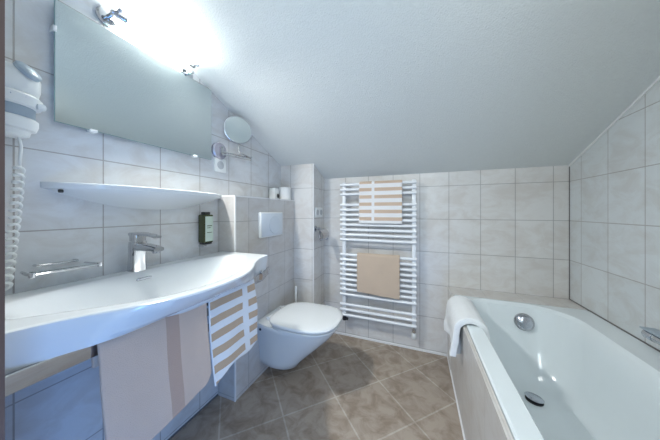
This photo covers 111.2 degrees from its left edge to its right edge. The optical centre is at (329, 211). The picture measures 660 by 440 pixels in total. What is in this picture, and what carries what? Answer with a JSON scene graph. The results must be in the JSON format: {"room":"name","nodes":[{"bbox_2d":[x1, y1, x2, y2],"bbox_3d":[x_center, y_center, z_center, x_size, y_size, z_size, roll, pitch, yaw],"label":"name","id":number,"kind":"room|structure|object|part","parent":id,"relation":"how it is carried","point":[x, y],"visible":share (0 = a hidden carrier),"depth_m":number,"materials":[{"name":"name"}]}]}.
{"room":"bathroom","nodes":[
{"label":"bathroom","id":0,"kind":"room"},
{"bbox_2d":[5,0,280,439],"bbox_3d":[-0.742,-0.019,1.257,0.100,2.199,1.968,0,0,21],"label":"wall","id":1,"kind":"structure","parent":0,"point":[55,227],"depth_m":0.79,"materials":[{"name":"tile"}]},
{"bbox_2d":[5,60,46,290],"bbox_3d":[-0.868,-0.101,0.613,0.129,0.637,0.110,0,0,21],"label":"hair dryer","id":2,"kind":"object","parent":1,"relation":"attached to","point":[22,82],"visible":0.91,"depth_m":0.61,"materials":[{"name":"white plastic"}]},
{"bbox_3d":[-0.870,0.004,0.620,0.027,0.426,0.044,0,0,21],"label":"coiled cord","id":3,"kind":"part","parent":2,"relation":"part of","materials":[{"name":"white plastic"}]},
{"bbox_2d":[5,112,38,133],"bbox_3d":[-0.867,-0.240,0.612,0.098,0.041,0.098,0,0,21],"label":"holder","id":4,"kind":"object","parent":2,"relation":"attached to","point":[15,122],"depth_m":0.60,"materials":[{"name":"white plastic"}]},
{"bbox_2d":[20,259,102,277],"bbox_3d":[-0.843,0.173,0.713,0.105,0.027,0.160,0,0,21],"label":"basket","id":5,"kind":"object","parent":1,"relation":"attached to","point":[32,274],"visible":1,"depth_m":0.70,"materials":[{"name":"silver metal"}]},
{"bbox_3d":[-0.871,0.165,0.723,0.045,0.010,0.096,0,0,21],"label":"rail","id":6,"kind":"part","parent":5,"relation":"part of","materials":[{"name":"silver metal"}]},
{"bbox_3d":[-0.844,0.179,0.715,0.080,0.003,0.128,0,0,21],"label":"glass dish","id":7,"kind":"part","parent":5,"relation":"part of","materials":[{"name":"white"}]},
{"bbox_2d":[49,0,210,159],"bbox_3d":[-0.776,-0.477,0.990,0.028,0.395,0.590,0,0,21],"label":"wall mirror","id":8,"kind":"object","parent":1,"relation":"attached to","point":[104,83],"visible":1,"depth_m":0.88,"materials":[{"name":"clear glass"}]},
{"bbox_2d":[40,182,221,209],"bbox_3d":[-0.713,-0.050,0.989,0.147,0.085,0.670,0,0,21],"label":"shelf","id":9,"kind":"object","parent":1,"relation":"attached to","point":[124,196],"visible":1,"depth_m":0.86,"materials":[{"name":"white ceramic"}]},
{"bbox_2d":[5,251,269,396],"bbox_3d":[-0.573,0.405,0.836,0.518,0.350,0.915,0,0,21],"label":"washbasin","id":10,"kind":"object","parent":1,"relation":"attached to","point":[50,330],"visible":0.94,"depth_m":0.60,"materials":[{"name":"white ceramic"}]},
{"bbox_2d":[127,232,163,271],"bbox_3d":[-0.704,0.162,0.863,0.157,0.161,0.052,0,0,21],"label":"tap","id":11,"kind":"object","parent":10,"relation":"on","point":[138,245],"visible":0.97,"depth_m":0.86,"materials":[{"name":"silver metal"}]},
{"bbox_3d":[-0.705,0.090,0.863,0.138,0.019,0.042,0,0,21],"label":"lever","id":12,"kind":"part","parent":11,"relation":"part of","materials":[{"name":"silver metal"}]},
{"bbox_3d":[-0.692,0.139,0.858,0.130,0.033,0.042,0,0,21],"label":"spout","id":13,"kind":"part","parent":11,"relation":"part of","materials":[{"name":"silver metal"}]},
{"bbox_2d":[91,303,210,439],"bbox_3d":[-0.504,0.477,0.680,0.052,0.349,0.305,0,0,21],"label":"towel","id":14,"kind":"object","parent":10,"relation":"hanging from","point":[148,374],"visible":0.89,"depth_m":0.64,"materials":[{"name":"beige fabric"}]},
{"bbox_2d":[207,279,257,386],"bbox_3d":[-0.400,0.477,0.943,0.050,0.338,0.264,0,0,21],"label":"striped towel","id":15,"kind":"object","parent":10,"relation":"hanging from","point":[232,315],"visible":0.91,"depth_m":0.91,"materials":[{"name":"white fabric"}]},
{"bbox_2d":[95,5,199,78],"bbox_3d":[-0.744,-0.714,0.984,0.093,0.105,0.381,0,0,21],"label":"wall lamp","id":16,"kind":"object","parent":1,"relation":"attached to","point":[108,17],"visible":0.98,"depth_m":0.90,"materials":[{"name":"white"}]},
{"bbox_2d":[168,394,217,439],"bbox_3d":[-0.821,1.077,0.908,0.005,0.007,0.900,0,0,21],"label":"baseboard","id":17,"kind":"structure","parent":1,"relation":"attached to","point":[212,399],"depth_m":1.17,"materials":[{"name":"grey tile"}]},
{"bbox_2d":[199,212,212,246],"bbox_3d":[-0.672,0.098,1.219,0.057,0.187,0.056,0,0,21],"label":"soap dispenser","id":18,"kind":"object","parent":1,"relation":"attached to","point":[205,219],"visible":1,"depth_m":1.20,"materials":[{"name":"green plastic"}]},
{"bbox_2d":[214,157,225,172],"bbox_3d":[-0.651,-0.272,1.337,0.011,0.082,0.082,0,0,21],"label":"wall socket","id":19,"kind":"object","parent":1,"relation":"attached to","point":[219,164],"visible":1,"depth_m":1.33,"materials":[{"name":"white plastic"}]},
{"bbox_2d":[211,116,251,161],"bbox_3d":[-0.586,-0.444,1.389,0.073,0.278,0.272,0,0,38],"label":"mirror","id":20,"kind":"object","parent":1,"relation":"attached to","point":[237,130],"visible":1,"depth_m":1.38,"materials":[{"name":"silver metal"}]},
{"bbox_3d":[-0.568,-0.374,1.411,0.032,0.093,0.220,0,0,29],"label":"swivel arm","id":21,"kind":"part","parent":20,"relation":"part of","materials":[{"name":"silver metal"}]},
{"bbox_3d":[-0.570,-0.499,1.396,0.168,0.168,0.020,0,0,-38],"label":"mirror frame","id":22,"kind":"part","parent":20,"relation":"part of","materials":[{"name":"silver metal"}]},
{"bbox_2d":[225,117,250,142],"bbox_3d":[-0.564,-0.499,1.389,0.157,0.157,0.003,0,0,-38],"label":"mirror glass","id":23,"kind":"object","parent":20,"relation":"on","point":[237,129],"depth_m":1.38,"materials":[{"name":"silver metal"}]},
{"bbox_2d":[218,197,293,400],"bbox_3d":[-0.480,0.497,1.612,0.132,1.165,0.660,0,0,21],"label":"wall","id":24,"kind":"structure","parent":0,"point":[277,288],"depth_m":1.45,"materials":[{"name":"tile"}]},
{"bbox_2d":[222,195,294,401],"bbox_3d":[-0.479,0.494,1.611,0.134,1.171,0.662,0,0,21],"label":"trim","id":25,"kind":"structure","parent":24,"relation":"attached to","point":[234,196],"depth_m":1.28,"materials":[{"name":"white plastic"}]},
{"bbox_2d":[258,212,282,237],"bbox_3d":[-0.407,0.091,1.578,0.028,0.167,0.255,0,0,21],"label":"flush plate","id":26,"kind":"object","parent":24,"relation":"attached to","point":[270,224],"visible":1,"depth_m":1.54,"materials":[{"name":"white plastic"}]},
{"bbox_2d":[269,188,278,198],"bbox_3d":[-0.441,-0.137,1.788,0.062,0.092,0.060,0,0,21],"label":"toilet roll","id":27,"kind":"object","parent":24,"relation":"on","point":[273,192],"visible":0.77,"depth_m":1.76,"materials":[{"name":"white paper"}]},
{"bbox_2d":[278,187,290,199],"bbox_3d":[-0.373,-0.143,1.861,0.100,0.104,0.100,0,0,21],"label":"toilet roll","id":28,"kind":"object","parent":24,"relation":"on","point":[284,192],"visible":0.77,"depth_m":1.82,"materials":[{"name":"white paper"}]},
{"bbox_2d":[257,302,342,369],"bbox_3d":[-0.182,0.833,1.478,0.521,0.334,0.376,0,0,21],"label":"toilet","id":29,"kind":"object","parent":24,"relation":"attached to","point":[291,332],"visible":0.99,"depth_m":1.38,"materials":[{"name":"white ceramic"}]},
{"bbox_3d":[-0.145,0.703,1.463,0.433,0.017,0.368,0,0,21],"label":"seat","id":30,"kind":"part","parent":29,"relation":"part of","materials":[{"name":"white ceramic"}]},
{"bbox_3d":[-0.146,0.680,1.464,0.445,0.029,0.376,0,0,21],"label":"lid","id":31,"kind":"part","parent":29,"relation":"part of","materials":[{"name":"white plastic"}]},
{"bbox_2d":[281,163,323,304],"bbox_3d":[-0.236,0.346,1.994,0.310,1.468,0.228,0,0,21],"label":"wall pillar","id":32,"kind":"structure","parent":0,"point":[299,178],"depth_m":1.88,"materials":[{"name":"tile"}]},
{"bbox_2d":[313,163,313,302],"bbox_3d":[-0.134,0.346,1.833,0.006,1.469,0.006,0,0,21],"label":"trim","id":33,"kind":"structure","parent":32,"relation":"attached to","point":[313,163],"depth_m":1.83,"materials":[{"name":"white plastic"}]},
{"bbox_2d":[315,207,322,216],"bbox_3d":[-0.093,0.010,1.918,0.011,0.082,0.145,0,0,21],"label":"double socket","id":34,"kind":"object","parent":32,"relation":"attached to","point":[318,211],"visible":1,"depth_m":1.90,"materials":[{"name":"white plastic"}]},
{"bbox_2d":[314,226,328,240],"bbox_3d":[-0.070,0.181,1.863,0.094,0.124,0.164,0,0,21],"label":"paper holder","id":35,"kind":"object","parent":32,"relation":"attached to","point":[325,234],"visible":1,"depth_m":1.84,"materials":[{"name":"silver metal"}]},
{"bbox_2d":[170,333,463,439],"bbox_3d":[0.254,1.110,0.925,2.196,0.060,2.068,0,0,21],"label":"floor","id":36,"kind":"structure","parent":0,"point":[347,388],"depth_m":1.28,"materials":[{"name":"tile"}]},
{"bbox_2d":[295,286,296,301],"bbox_3d":[-0.270,0.837,1.794,0.088,0.487,0.088,0,0,21],"label":"toilet brush","id":37,"kind":"object","parent":36,"relation":"on","point":[295,286],"visible":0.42,"depth_m":1.79,"materials":[{"name":"white plastic"}]},
{"bbox_2d":[454,295,659,439],"bbox_3d":[0.854,0.820,0.647,0.674,0.520,1.620,0,0,21],"label":"bathtub","id":38,"kind":"object","parent":36,"relation":"on","point":[552,372],"visible":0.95,"depth_m":1.03,"materials":[{"name":"white ceramic"}]},
{"bbox_2d":[444,295,489,356],"bbox_3d":[0.741,0.645,1.250,0.183,0.245,0.341,0,0,21],"label":"towel","id":39,"kind":"object","parent":38,"relation":"on","point":[460,311],"visible":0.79,"depth_m":1.18,"materials":[{"name":"white fabric"}]},
{"bbox_3d":[1.143,0.652,1.331,0.097,0.097,0.043,0,0,21],"label":"overflow knob","id":40,"kind":"part","parent":38,"relation":"part of","materials":[{"name":"silver metal"}]},
{"bbox_2d":[127,0,659,178],"bbox_3d":[0.254,-0.734,0.925,2.196,0.969,2.068,0,0,21],"label":"ceiling","id":41,"kind":"structure","parent":0,"point":[346,88],"depth_m":1.02,"materials":[{"name":"paint"}]},
{"bbox_2d":[324,165,568,355],"bbox_3d":[0.609,0.394,1.842,2.196,1.372,0.100,0,0,21],"label":"wall","id":42,"kind":"structure","parent":0,"point":[498,230],"depth_m":1.66,"materials":[{"name":"tile"}]},
{"bbox_2d":[340,179,415,338],"bbox_3d":[0.379,0.362,1.828,0.598,1.209,0.094,0,0,21],"label":"towel radiator","id":43,"kind":"object","parent":42,"relation":"attached to","point":[344,189],"visible":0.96,"depth_m":1.78,"materials":[{"name":"white metal"}]},
{"bbox_3d":[0.122,0.317,1.913,0.030,1.117,0.032,0,0,21],"label":"post","id":44,"kind":"part","parent":43,"relation":"part of","materials":[{"name":"white metal"}]},
{"bbox_2d":[357,253,399,299],"bbox_3d":[0.379,0.504,1.786,0.332,0.332,0.053,0,0,21],"label":"towel","id":45,"kind":"object","parent":43,"relation":"hanging from","point":[377,274],"visible":0.98,"depth_m":1.76,"materials":[{"name":"beige fabric"}]},
{"bbox_2d":[359,180,402,223],"bbox_3d":[0.395,-0.071,1.781,0.334,0.339,0.052,0,0,21],"label":"striped towel","id":46,"kind":"object","parent":43,"relation":"hanging from","point":[380,202],"visible":0.98,"depth_m":1.76,"materials":[{"name":"white fabric"}]},
{"bbox_3d":[0.636,0.317,1.714,0.030,1.117,0.032,0,0,21],"label":"post","id":47,"kind":"part","parent":43,"relation":"part of","materials":[{"name":"white metal"}]},
{"bbox_2d":[335,331,445,355],"bbox_3d":[0.408,1.073,1.863,0.986,0.014,0.008,0,0,21],"label":"baseboard","id":48,"kind":"structure","parent":42,"relation":"attached to","point":[350,335],"depth_m":1.82,"materials":[{"name":"white plastic"}]},
{"bbox_2d":[447,286,587,369],"bbox_3d":[1.169,0.820,1.483,0.694,0.520,0.166,0,0,21],"label":"trim","id":49,"kind":"structure","parent":42,"relation":"attached to","point":[451,291],"depth_m":1.48,"materials":[{"name":"tile"}]},
{"bbox_2d":[451,296,513,439],"bbox_3d":[0.532,0.826,0.771,0.014,0.508,1.622,0,0,21],"label":"wall","id":50,"kind":"structure","parent":0,"point":[482,417],"depth_m":0.89,"materials":[{"name":"tile"}]},
{"bbox_2d":[447,356,464,439],"bbox_3d":[0.552,0.820,0.852,0.008,0.520,1.788,0,0,21],"label":"trim","id":51,"kind":"structure","parent":50,"relation":"attached to","point":[447,356],"depth_m":1.25,"materials":[{"name":"white plastic"}]},
{"bbox_2d":[570,80,659,349],"bbox_3d":[1.213,-0.019,0.499,0.100,2.199,1.968,0,0,21],"label":"wall","id":52,"kind":"structure","parent":0,"point":[615,183],"depth_m":1.07,"materials":[{"name":"tile"}]},
{"bbox_2d":[569,76,659,166],"bbox_3d":[1.196,-0.662,0.602,0.005,0.761,1.788,0,0,21],"label":"trim","id":53,"kind":"structure","parent":52,"relation":"attached to","point":[658,78],"depth_m":1.08,"materials":[{"name":"white plastic"}]},
{"bbox_2d":[569,167,659,351],"bbox_3d":[1.197,0.137,0.602,0.004,0.849,1.788,0,0,21],"label":"trim","id":54,"kind":"structure","parent":52,"relation":"attached to","point":[569,167],"depth_m":1.41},
{"bbox_2d":[639,326,659,344],"bbox_3d":[1.202,0.489,0.771,0.116,0.059,0.290,0,0,21],"label":"mixer","id":55,"kind":"object","parent":52,"relation":"attached to","point":[652,334],"visible":1,"depth_m":0.87,"materials":[{"name":"silver metal"}]},
{"bbox_3d":[1.254,0.486,0.882,0.036,0.036,0.042,0,0,21],"label":"mixer knob","id":56,"kind":"part","parent":55,"relation":"part of","materials":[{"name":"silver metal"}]},
{"bbox_2d":[639,326,659,337],"bbox_3d":[1.215,0.465,0.772,0.046,0.005,0.278,0,0,21],"label":"handle","id":57,"kind":"object","parent":55,"relation":"attached to","point":[651,332],"depth_m":0.88,"materials":[{"name":"silver plastic"}]},
{"bbox_3d":[-0.087,0.018,0.045,1.996,2.123,0.180,0,0,21],"label":"wall","id":58,"kind":"structure","parent":0,"visible":0},
{"bbox_2d":[0,0,4,439],"bbox_3d":[-0.096,0.085,0.048,0.672,1.990,0.180,0,0,21],"label":"trim","id":59,"kind":"structure","parent":58,"relation":"attached to","point":[2,2],"depth_m":0.24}
]}

